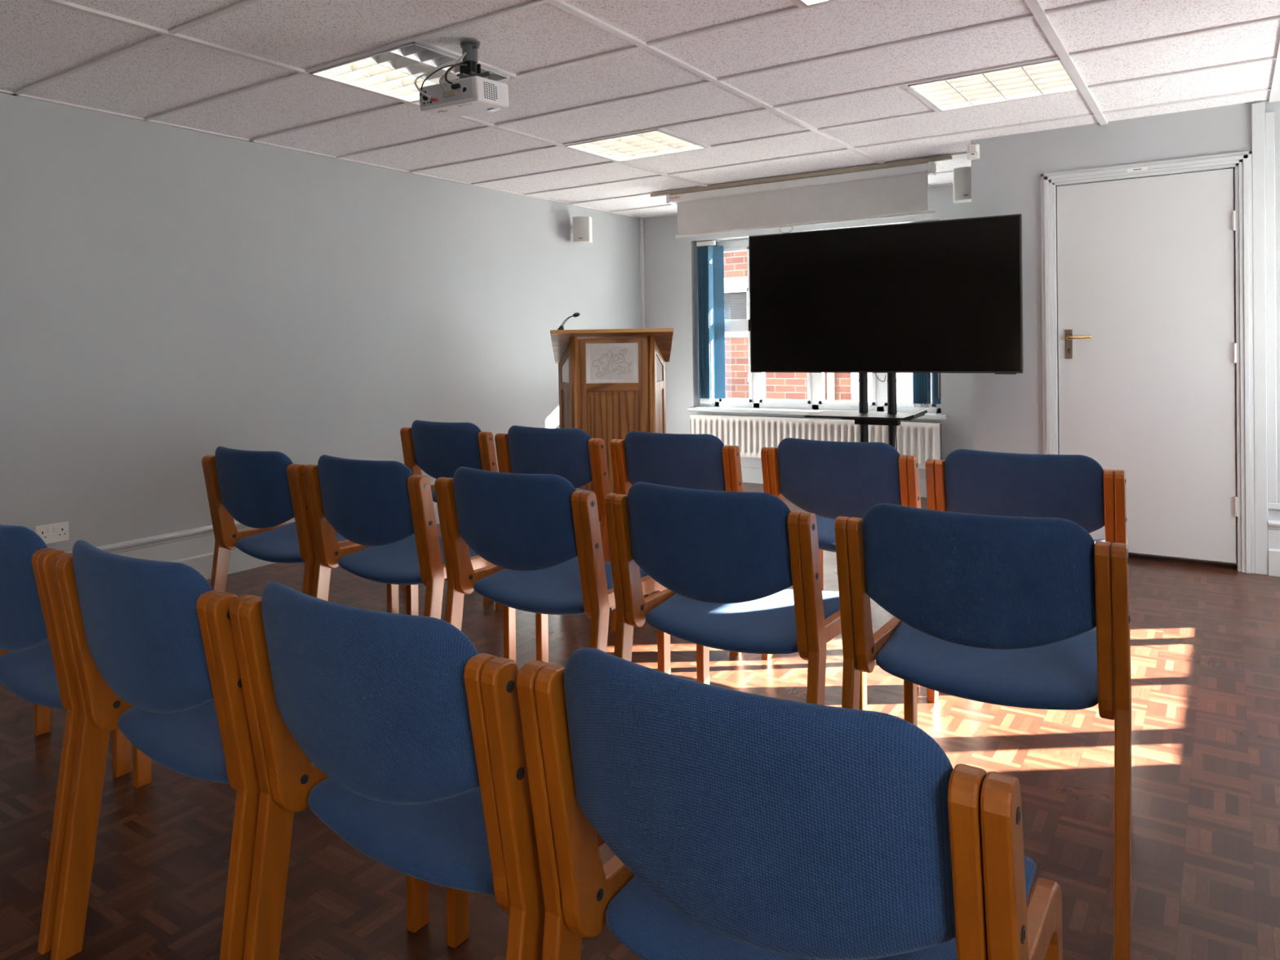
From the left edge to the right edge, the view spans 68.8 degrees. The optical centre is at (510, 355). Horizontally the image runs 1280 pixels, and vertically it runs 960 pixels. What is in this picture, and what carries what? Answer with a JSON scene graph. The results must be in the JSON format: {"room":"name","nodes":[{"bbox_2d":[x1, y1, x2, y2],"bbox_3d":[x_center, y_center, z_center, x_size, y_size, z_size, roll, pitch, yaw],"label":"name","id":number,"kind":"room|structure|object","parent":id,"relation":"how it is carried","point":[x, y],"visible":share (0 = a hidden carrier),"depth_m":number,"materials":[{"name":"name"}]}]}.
{"room":"lecture room","nodes":[
{"label":"lecture room","id":0,"kind":"room"},
{"bbox_2d":[0,93,640,552],"bbox_3d":[-1.703,-0.322,4.663,0.250,2.900,9.535,0,1,38],"label":"wall","id":1,"kind":"structure","parent":0,"point":[171,296],"depth_m":4.81,"materials":[{"name":"paint"}]},
{"bbox_2d":[34,520,68,544],"bbox_3d":[-2.008,0.781,4.046,0.014,0.086,0.146,0,1,38],"label":"double socket","id":2,"kind":"object","parent":1,"relation":"attached to","point":[51,533],"visible":0.82,"depth_m":4.05,"materials":[{"name":"white plastic"}]},
{"bbox_2d":[47,527,52,532],"bbox_3d":[-2.012,0.762,4.034,0.005,0.022,0.018,0,1,38],"label":"rocker switch","id":3,"kind":"object","parent":2,"relation":"attached to","point":[49,529],"depth_m":4.03,"materials":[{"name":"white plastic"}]},
{"bbox_2d":[53,526,57,531],"bbox_3d":[-1.998,0.762,4.052,0.005,0.022,0.018,0,1,38],"label":"rocker switch","id":4,"kind":"object","parent":2,"relation":"attached to","point":[55,528],"depth_m":4.05,"materials":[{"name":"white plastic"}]},
{"bbox_2d":[67,471,498,579],"bbox_3d":[-1.573,0.996,4.592,0.028,0.262,9.035,0,1,38],"label":"baseboard","id":5,"kind":"structure","parent":1,"relation":"attached to","point":[194,548],"depth_m":4.57,"materials":[{"name":"paint"}]},
{"bbox_2d":[572,215,592,244],"bbox_3d":[0.562,-0.980,7.202,0.145,0.200,0.173,-1,1,14],"label":"loudspeaker","id":6,"kind":"object","parent":1,"relation":"attached to","point":[581,225],"visible":1,"depth_m":7.13,"materials":[{"name":"white plastic"}]},
{"bbox_2d":[573,216,588,241],"bbox_3d":[0.547,-0.979,7.133,0.120,0.188,0.026,-1,1,14],"label":"grille","id":7,"kind":"object","parent":6,"relation":"attached to","point":[580,224],"depth_m":7.12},
{"bbox_2d":[639,218,644,328],"bbox_3d":[1.174,-0.210,8.133,0.025,1.986,0.030,0,1,38],"label":"trim","id":8,"kind":"structure","parent":1,"relation":"attached to","point":[641,220],"depth_m":8.12,"materials":[{"name":"paint"}]},
{"bbox_2d":[0,482,1279,959],"bbox_3d":[0.483,1.171,2.995,5.732,0.120,9.535,0,1,38],"label":"floor","id":9,"kind":"structure","parent":0,"point":[1205,637],"depth_m":2.27,"materials":[{"name":"brown wood"}]},
{"bbox_2d":[33,703,130,777],"bbox_3d":[-1.386,0.743,2.464,0.532,0.807,0.545,0,1,38],"label":"chair","id":10,"kind":"object","parent":9,"relation":"on","point":[121,744],"visible":0.02,"depth_m":2.51,"materials":[{"name":"wood"}]},
{"bbox_2d":[0,524,236,955],"bbox_3d":[-0.948,0.739,2.123,0.532,0.807,0.545,0,1,38],"label":"chair","id":11,"kind":"object","parent":9,"relation":"on","point":[35,667],"visible":0.51,"depth_m":1.83,"materials":[{"name":"blue fabric"}]},
{"bbox_2d":[49,539,428,959],"bbox_3d":[-0.511,0.736,1.783,0.532,0.807,0.545,0,1,38],"label":"chair","id":12,"kind":"object","parent":9,"relation":"on","point":[150,645],"visible":0.69,"depth_m":1.58,"materials":[{"name":"blue fabric"}]},
{"bbox_2d":[201,446,399,613],"bbox_3d":[-0.763,0.723,3.398,0.532,0.807,0.545,0,1,37],"label":"chair","id":13,"kind":"object","parent":9,"relation":"on","point":[261,491],"visible":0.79,"depth_m":3.21,"materials":[{"name":"blue fabric"}]},
{"bbox_2d":[302,454,515,662],"bbox_3d":[-0.326,0.719,3.083,0.532,0.807,0.545,0,1,37],"label":"chair","id":14,"kind":"object","parent":9,"relation":"on","point":[380,507],"visible":0.84,"depth_m":2.90,"materials":[{"name":"blue fabric"}]},
{"bbox_2d":[229,581,604,959],"bbox_3d":[-0.072,0.732,1.457,0.532,0.807,0.545,0,1,38],"label":"chair","id":15,"kind":"object","parent":9,"relation":"on","point":[411,736],"visible":0.9,"depth_m":1.25,"materials":[{"name":"blue fabric"}]},
{"bbox_2d":[400,419,497,604],"bbox_3d":[-0.165,0.702,4.453,0.532,0.807,0.545,0,1,37],"label":"chair","id":16,"kind":"object","parent":9,"relation":"on","point":[438,449],"visible":0.44,"depth_m":4.22,"materials":[{"name":"blue fabric"}]},
{"bbox_2d":[434,466,670,674],"bbox_3d":[0.140,0.716,2.734,0.532,0.807,0.545,0,1,37],"label":"chair","id":17,"kind":"object","parent":9,"relation":"on","point":[533,529],"visible":0.9,"depth_m":2.55,"materials":[{"name":"blue fabric"}]},
{"bbox_2d":[494,425,652,609],"bbox_3d":[0.293,0.699,4.080,0.532,0.807,0.545,0,1,36],"label":"chair","id":18,"kind":"object","parent":9,"relation":"on","point":[572,455],"visible":0.5,"depth_m":3.82,"materials":[{"name":"blue fabric"}]},
{"bbox_2d":[550,328,673,528],"bbox_3d":[0.612,0.464,5.480,0.702,1.236,0.424,-1,1,6],"label":"lectern","id":19,"kind":"object","parent":9,"relation":"on","point":[611,382],"visible":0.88,"depth_m":5.33,"materials":[{"name":"brown wood"}]},
{"bbox_2d":[557,312,580,329],"bbox_3d":[0.337,-0.196,5.327,0.136,0.102,0.043,-1,1,6],"label":"gooseneck microphone","id":20,"kind":"object","parent":19,"relation":"on","point":[576,314],"visible":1,"depth_m":5.31,"materials":[{"name":"black plastic"}]},
{"bbox_2d":[609,430,743,654],"bbox_3d":[0.763,0.695,3.752,0.532,0.807,0.545,0,1,36],"label":"chair","id":21,"kind":"object","parent":9,"relation":"on","point":[691,461],"visible":0.41,"depth_m":3.52,"materials":[{"name":"blue fabric"}]},
{"bbox_2d":[604,481,866,710],"bbox_3d":[0.602,0.712,2.390,0.532,0.807,0.545,0,1,37],"label":"chair","id":22,"kind":"object","parent":9,"relation":"on","point":[726,562],"visible":0.92,"depth_m":2.21,"materials":[{"name":"blue fabric"}]},
{"bbox_2d":[516,647,1062,959],"bbox_3d":[0.369,0.729,1.135,0.532,0.807,0.545,0,1,38],"label":"chair","id":23,"kind":"object","parent":9,"relation":"on","point":[736,824],"visible":1,"depth_m":0.91,"materials":[{"name":"blue fabric"}]},
{"bbox_2d":[760,437,920,688],"bbox_3d":[1.272,0.691,3.381,0.532,0.807,0.545,0,1,38],"label":"chair","id":24,"kind":"object","parent":9,"relation":"on","point":[829,480],"visible":0.62,"depth_m":3.17,"materials":[{"name":"blue fabric"}]},
{"bbox_2d":[804,373,927,449],"bbox_3d":[2.066,0.262,5.251,0.800,1.600,0.640,0,1,34],"label":"trolley","id":25,"kind":"object","parent":9,"relation":"on","point":[892,419],"visible":0.29,"depth_m":5.29,"materials":[{"name":"black metal"}]},
{"bbox_2d":[804,409,927,420],"bbox_3d":[2.036,0.334,5.272,0.585,0.033,0.400,0,1,34],"label":"shelf","id":26,"kind":"object","parent":25,"relation":"attached to","point":[862,415],"depth_m":5.23,"materials":[{"name":"black metal"}]},
{"bbox_2d":[748,213,1023,374],"bbox_3d":[2.089,-0.316,5.256,1.460,0.840,0.069,0,1,34],"label":"display screen","id":27,"kind":"object","parent":25,"relation":"attached to","point":[946,295],"visible":1,"depth_m":5.18,"materials":[{"name":"black plastic"}]},
{"bbox_2d":[834,502,1131,959],"bbox_3d":[1.063,0.708,2.037,0.532,0.807,0.545,0,1,37],"label":"chair","id":28,"kind":"object","parent":9,"relation":"on","point":[1005,611],"visible":0.99,"depth_m":1.84,"materials":[{"name":"blue fabric"}]},
{"bbox_2d":[925,448,1127,702],"bbox_3d":[1.681,0.689,2.971,0.532,0.807,0.545,0,1,37],"label":"chair","id":29,"kind":"object","parent":9,"relation":"on","point":[1077,489],"visible":0.43,"depth_m":2.74,"materials":[{"name":"blue fabric"}]},
{"bbox_2d":[0,0,1279,217],"bbox_3d":[0.056,-1.146,3.275,4.242,0.001,9.035,0,1,38],"label":"ceiling","id":30,"kind":"structure","parent":0,"point":[40,40],"depth_m":3.75,"materials":[{"name":"tile"}]},
{"bbox_2d":[449,40,494,81],"bbox_3d":[-0.144,-1.054,3.341,0.144,0.154,0.176,-1,1,-15],"label":"mount","id":31,"kind":"object","parent":30,"relation":"attached to","point":[470,47],"visible":0.77,"depth_m":3.31,"materials":[{"name":"grey metal"}]},
{"bbox_2d":[439,52,466,89],"bbox_3d":[-0.204,-1.012,3.285,0.034,0.155,0.114,0,1,44],"label":"cable","id":32,"kind":"object","parent":31,"relation":"hanging from","point":[442,77],"visible":0.87,"depth_m":3.28,"materials":[{"name":"white plastic"}]},
{"bbox_2d":[419,75,508,117],"bbox_3d":[-0.168,-0.938,3.350,0.260,0.100,0.239,-1,1,33],"label":"projector","id":33,"kind":"object","parent":31,"relation":"hanging from","point":[475,94],"visible":0.98,"depth_m":3.28,"materials":[{"name":"white plastic"}]},
{"bbox_2d":[413,57,459,97],"bbox_3d":[-0.256,-0.997,3.314,0.177,0.155,0.039,-1,1,-4],"label":"cable","id":34,"kind":"object","parent":33,"relation":"attached to","point":[455,60],"visible":1,"depth_m":3.32,"materials":[{"name":"white plastic"}]},
{"bbox_2d":[420,64,453,96],"bbox_3d":[-0.251,-0.995,3.327,0.149,0.118,0.009,-1,1,-4],"label":"cable","id":35,"kind":"object","parent":33,"relation":"attached to","point":[434,72],"visible":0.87,"depth_m":3.32,"materials":[{"name":"black plastic"}]},
{"bbox_2d":[444,63,466,84],"bbox_3d":[-0.189,-0.997,3.267,0.036,0.097,0.109,0,1,38],"label":"cable","id":36,"kind":"object","parent":33,"relation":"attached to","point":[456,64],"visible":1,"depth_m":3.25,"materials":[{"name":"black plastic"}]},
{"bbox_2d":[483,81,497,100],"bbox_3d":[-0.069,-0.935,3.265,0.001,0.056,0.082,-1,5,33],"label":"vent","id":37,"kind":"object","parent":33,"relation":"attached to","point":[483,82],"depth_m":3.26,"materials":[{"name":"white plastic"}]},
{"bbox_2d":[0,0,1279,218],"bbox_3d":[0.057,-1.139,3.275,4.242,0.014,9.035,0,1,38],"label":"grid","id":38,"kind":"object","parent":30,"relation":"attached to","point":[1041,15],"visible":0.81,"depth_m":3.87,"materials":[{"name":"white metal"}]},
{"bbox_2d":[309,41,511,102],"bbox_3d":[-0.398,-1.179,3.732,0.576,0.096,0.576,0,1,38],"label":"ceiling light","id":39,"kind":"object","parent":38,"relation":"attached to","point":[393,73],"visible":0.52,"depth_m":3.72,"materials":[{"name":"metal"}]},
{"bbox_2d":[564,129,706,161],"bbox_3d":[0.708,-1.211,5.152,0.576,0.096,0.576,0,1,38],"label":"ceiling light","id":40,"kind":"object","parent":38,"relation":"attached to","point":[653,143],"visible":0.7,"depth_m":5.18,"materials":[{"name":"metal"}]},
{"bbox_2d":[650,155,951,197],"bbox_3d":[1.842,-1.181,6.149,2.035,0.022,0.035,0,1,38],"label":"batten","id":41,"kind":"object","parent":38,"relation":"attached to","point":[948,157],"visible":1,"depth_m":6.04,"materials":[{"name":"white metal"}]},
{"bbox_2d":[666,161,936,237],"bbox_3d":[1.877,-0.995,6.148,1.819,0.354,0.100,0,1,38],"label":"projector screen","id":42,"kind":"object","parent":41,"relation":"attached to","point":[901,190],"visible":1,"depth_m":6.07,"materials":[{"name":"white fabric"}]},
{"bbox_2d":[797,0,834,7],"bbox_3d":[1.022,-1.190,2.627,0.576,0.096,0.576,0,1,38],"label":"ceiling light","id":43,"kind":"object","parent":38,"relation":"attached to","point":[806,3],"visible":1,"depth_m":3.00,"materials":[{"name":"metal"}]},
{"bbox_2d":[907,58,1078,111],"bbox_3d":[2.128,-1.222,4.047,0.576,0.096,0.576,0,1,38],"label":"ceiling light","id":44,"kind":"object","parent":38,"relation":"attached to","point":[1051,77],"visible":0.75,"depth_m":4.07,"materials":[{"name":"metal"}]},
{"bbox_2d":[643,184,973,459],"bbox_3d":[2.510,-0.416,7.266,3.202,2.900,0.250,0,1,38],"label":"wall","id":45,"kind":"structure","parent":0,"point":[670,261],"depth_m":7.89,"materials":[{"name":"paint"}]},
{"bbox_2d":[689,413,945,469],"bbox_3d":[2.323,0.764,7.222,2.038,0.543,0.090,0,1,38],"label":"radiator","id":46,"kind":"object","parent":45,"relation":"attached to","point":[750,434],"visible":0.47,"depth_m":7.19,"materials":[{"name":"metal"}]},
{"bbox_2d":[687,239,947,419],"bbox_3d":[2.394,-0.259,7.331,2.042,1.443,0.295,0,1,38],"label":"window","id":47,"kind":"structure","parent":45,"relation":"in","point":[757,402],"depth_m":7.45,"materials":[{"name":"white plastic"}]},
{"bbox_2d":[696,240,725,404],"bbox_3d":[1.699,-0.280,7.813,0.214,1.379,0.092,0,1,38],"label":"vertical blind","id":48,"kind":"object","parent":47,"relation":"attached to","point":[710,294],"visible":1,"depth_m":7.80,"materials":[{"name":"blue fabric"}]},
{"bbox_2d":[912,221,941,410],"bbox_3d":[3.056,-0.290,6.754,0.216,1.379,0.089,0,1,38],"label":"vertical blind","id":49,"kind":"object","parent":47,"relation":"attached to","point":[922,394],"visible":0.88,"depth_m":6.76,"materials":[{"name":"blue fabric"}]},
{"bbox_2d":[937,373,940,398],"bbox_3d":[3.127,0.180,6.723,0.012,0.260,0.012,-1,1,-30],"label":"weight","id":50,"kind":"object","parent":49,"relation":"hanging from","point":[939,397],"visible":0.65,"depth_m":6.72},
{"bbox_2d":[740,457,927,497],"bbox_3d":[2.357,0.906,7.239,2.926,0.262,0.028,0,1,38],"label":"baseboard","id":51,"kind":"structure","parent":45,"relation":"attached to","point":[751,468],"depth_m":7.51,"materials":[{"name":"paint"}]},
{"bbox_2d":[970,99,1279,560],"bbox_3d":[3.539,-0.404,4.532,2.280,2.900,0.140,0,1,38],"label":"wall","id":52,"kind":"structure","parent":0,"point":[1006,178],"depth_m":4.98,"materials":[{"name":"paint"}]},
{"bbox_2d":[967,143,979,160],"bbox_3d":[2.584,-1.135,5.144,0.060,0.084,0.040,0,1,38],"label":"sensor","id":53,"kind":"object","parent":52,"relation":"attached to","point":[973,150],"visible":1,"depth_m":5.13,"materials":[{"name":"white plastic"}]},
{"bbox_2d":[1128,171,1237,565],"bbox_3d":[3.327,-0.003,4.833,0.954,2.100,0.060,0,1,38],"label":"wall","id":54,"kind":"structure","parent":0,"point":[1166,557],"depth_m":4.59,"materials":[{"name":"paint"}]},
{"bbox_2d":[1056,168,1237,563],"bbox_3d":[3.222,0.055,4.693,0.749,1.918,0.090,0,1,38],"label":"door","id":55,"kind":"structure","parent":54,"relation":"in","point":[1147,346],"depth_m":4.66,"materials":[{"name":"paint"}]},
{"bbox_2d":[1040,102,1279,574],"bbox_3d":[3.671,-0.079,4.420,1.938,2.248,0.166,0,1,38],"label":"door frame","id":56,"kind":"structure","parent":54,"relation":"attached to","point":[1242,162],"depth_m":4.42,"materials":[{"name":"paint"}]},
{"bbox_2d":[1127,166,1147,172],"bbox_3d":[3.181,-0.943,4.676,0.085,0.017,0.002,0,1,38],"label":"door sign","id":57,"kind":"object","parent":56,"relation":"attached to","point":[1145,168],"visible":1,"depth_m":4.67,"materials":[{"name":"white plastic"}]},
{"bbox_2d":[1267,520,1279,576],"bbox_3d":[4.012,0.913,4.088,1.004,0.262,0.028,0,1,38],"label":"baseboard","id":58,"kind":"structure","parent":54,"relation":"attached to","point":[1273,526],"depth_m":4.38,"materials":[{"name":"paint"}]},
{"bbox_2d":[1268,38,1279,102],"bbox_3d":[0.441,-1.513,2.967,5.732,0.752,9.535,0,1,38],"label":"ceiling light","id":59,"kind":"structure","parent":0,"point":[1274,95],"depth_m":4.04,"materials":[{"name":"white plastic"}]},
{"bbox_3d":[3.190,-0.411,5.736,0.250,2.900,1.330,0,1,38],"label":"wall","id":60,"kind":"structure","parent":0,"visible":0},
{"bbox_2d":[953,166,971,203],"bbox_3d":[2.833,-1.050,5.664,0.201,0.200,0.178,-1,1,26],"label":"loudspeaker","id":61,"kind":"object","parent":60,"relation":"attached to","point":[962,175],"visible":0.69,"depth_m":5.61,"materials":[{"name":"white plastic"}]},
{"label":"outside","id":62,"kind":"structure","parent":0,"visible":0},
{"bbox_3d":[7.496,0.968,12.710,26.000,0.100,14.415,0,1,38],"label":"ground","id":63,"kind":"structure","parent":62,"visible":0},
{"bbox_2d":[723,250,931,402],"bbox_3d":[0.409,-1.484,12.096,9.600,5.000,0.400,0,1,38],"label":"brick building","id":64,"kind":"structure","parent":63,"relation":"on","point":[778,385],"depth_m":10.21,"materials":[{"name":"red brick"}]},
{"bbox_2d":[724,293,746,319],"bbox_3d":[2.527,-0.501,10.461,0.420,0.400,0.005,0,1,38],"label":"blind","id":65,"kind":"object","parent":64,"relation":"hanging from","point":[743,314],"depth_m":10.42,"materials":[{"name":"white plastic"}]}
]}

